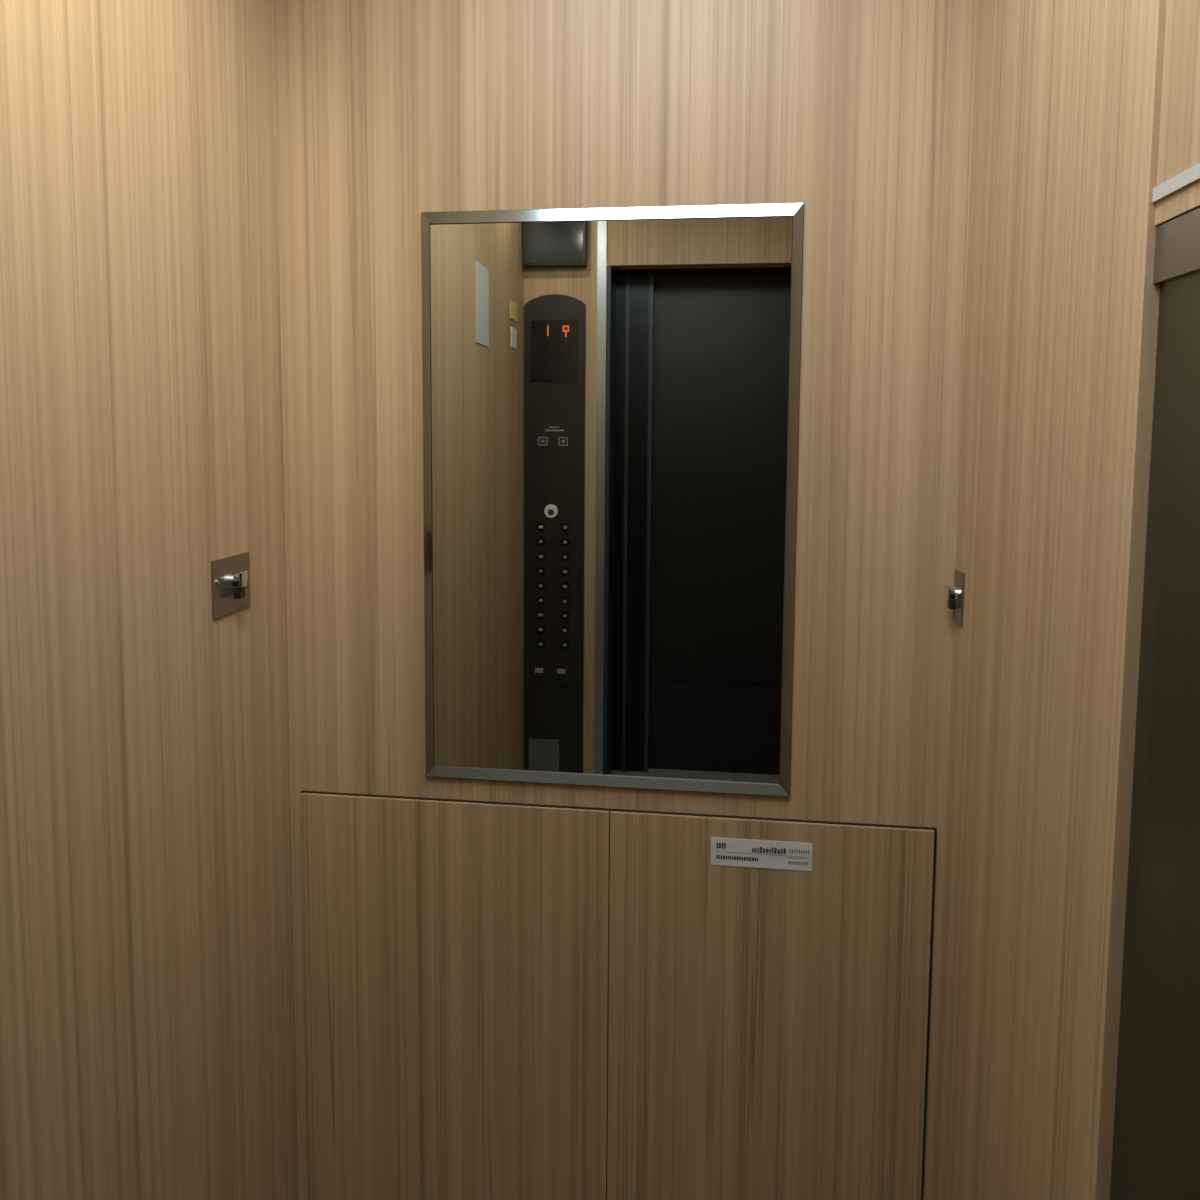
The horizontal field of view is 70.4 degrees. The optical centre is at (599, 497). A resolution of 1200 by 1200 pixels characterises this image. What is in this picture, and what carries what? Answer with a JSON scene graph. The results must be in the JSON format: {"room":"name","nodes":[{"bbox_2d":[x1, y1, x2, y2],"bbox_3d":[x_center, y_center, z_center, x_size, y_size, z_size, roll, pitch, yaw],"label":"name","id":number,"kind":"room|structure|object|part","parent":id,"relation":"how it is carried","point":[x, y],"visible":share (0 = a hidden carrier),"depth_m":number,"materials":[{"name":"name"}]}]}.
{"room":"elevator interior","nodes":[
{"label":"elevator interior","id":0,"kind":"room"},
{"bbox_2d":[0,0,295,1199],"bbox_3d":[-0.743,0.205,0.251,0.090,2.482,2.498,1,4,7],"label":"wall","id":1,"kind":"structure","parent":0,"point":[146,1016],"depth_m":1.10,"materials":[{"name":"brown wood"}]},
{"bbox_2d":[211,551,250,619],"bbox_3d":[-0.560,0.134,1.314,0.023,0.088,0.105,1,4,7],"label":"wall hook","id":2,"kind":"object","parent":1,"relation":"attached to","point":[230,576],"visible":1,"depth_m":1.30,"materials":[{"name":"silver metal"}]},
{"bbox_3d":[-0.558,0.129,1.313,0.018,0.014,0.014,1,4,7],"label":"stem","id":3,"kind":"part","parent":2,"relation":"part of","materials":[{"name":"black metal"}]},
{"bbox_2d":[274,0,976,1199],"bbox_3d":[0.012,0.121,1.462,1.304,2.482,0.090,1,4,7],"label":"wall","id":4,"kind":"structure","parent":0,"point":[859,113],"depth_m":1.38,"materials":[{"name":"brown wood"}]},
{"bbox_2d":[271,0,298,1199],"bbox_3d":[-0.550,0.115,1.481,0.003,2.482,0.003,1,4,7],"label":"trim","id":5,"kind":"structure","parent":4,"relation":"attached to","point":[272,1],"depth_m":1.48,"materials":[{"name":"brown wood"}]},
{"bbox_2d":[301,793,608,1199],"bbox_3d":[-0.259,0.916,1.502,0.548,0.781,0.006,1,4,7],"label":"leaf","id":6,"kind":"object","parent":4,"relation":"attached to","point":[456,953],"visible":1,"depth_m":1.50,"materials":[{"name":"brown wood"}]},
{"bbox_2d":[421,203,803,795],"bbox_3d":[0.008,0.011,1.401,0.622,0.961,0.014,1,4,7],"label":"wall mirror","id":7,"kind":"object","parent":4,"relation":"attached to","point":[611,395],"visible":1,"depth_m":1.39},
{"bbox_2d":[301,790,936,1199],"bbox_3d":[0.006,0.921,1.474,1.085,0.788,0.002,1,4,7],"label":"backing","id":8,"kind":"object","parent":4,"relation":"attached to","point":[302,791],"visible":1,"depth_m":1.45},
{"bbox_2d":[607,811,936,1199],"bbox_3d":[0.279,0.925,1.439,0.533,0.781,0.006,1,4,7],"label":"leaf","id":9,"kind":"object","parent":4,"relation":"attached to","point":[767,1027],"depth_m":1.43,"materials":[{"name":"brown wood"}]},
{"bbox_2d":[711,837,812,870],"bbox_3d":[0.268,0.592,1.412,0.166,0.047,0.002,1,4,7],"label":"label sticker","id":10,"kind":"object","parent":9,"relation":"attached to","point":[724,851],"visible":1,"depth_m":1.41,"materials":[{"name":"white paper"}]},
{"bbox_3d":[0.542,0.929,1.409,0.004,0.781,0.002,1,4,7],"label":"edge strip","id":11,"kind":"part","parent":9,"relation":"part of","materials":[{"name":"brown wood"}]},
{"bbox_2d":[931,0,1199,1199],"bbox_3d":[0.462,0.225,0.109,0.090,2.482,2.498,1,4,7],"label":"wall","id":12,"kind":"structure","parent":0,"point":[1082,109],"depth_m":0.98,"materials":[{"name":"brown wood"}]},
{"bbox_2d":[945,569,964,626],"bbox_3d":[0.551,0.155,1.327,0.020,0.084,0.045,1,4,7],"label":"wall hook","id":13,"kind":"object","parent":12,"relation":"attached to","point":[955,597],"visible":1,"depth_m":1.32,"materials":[{"name":"silver metal"}]},
{"bbox_3d":[0.559,0.155,1.326,0.003,0.084,0.045,1,4,7],"label":"plate","id":14,"kind":"part","parent":13,"relation":"part of","materials":[{"name":"silver metal"}]},
{"bbox_2d":[1110,271,1199,1199],"bbox_3d":[0.468,0.640,0.387,0.024,1.612,0.918,1,4,7],"label":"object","id":15,"kind":"object","parent":12,"relation":"attached to","point":[1156,1152],"visible":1,"depth_m":0.76,"materials":[{"name":"metal"}]},
{"bbox_2d":[1152,163,1199,201],"bbox_3d":[0.455,-0.244,0.324,0.006,0.013,0.919,1,4,7],"label":"trim","id":16,"kind":"structure","parent":12,"relation":"attached to","point":[1191,175],"depth_m":0.74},
{"bbox_2d":[1153,208,1199,283],"bbox_3d":[0.471,-0.189,0.326,0.030,0.051,0.918,1,4,7],"label":"header rail","id":17,"kind":"object","parent":12,"relation":"attached to","point":[1177,244],"visible":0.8,"depth_m":0.74,"materials":[{"name":"brown wood"}]}
]}

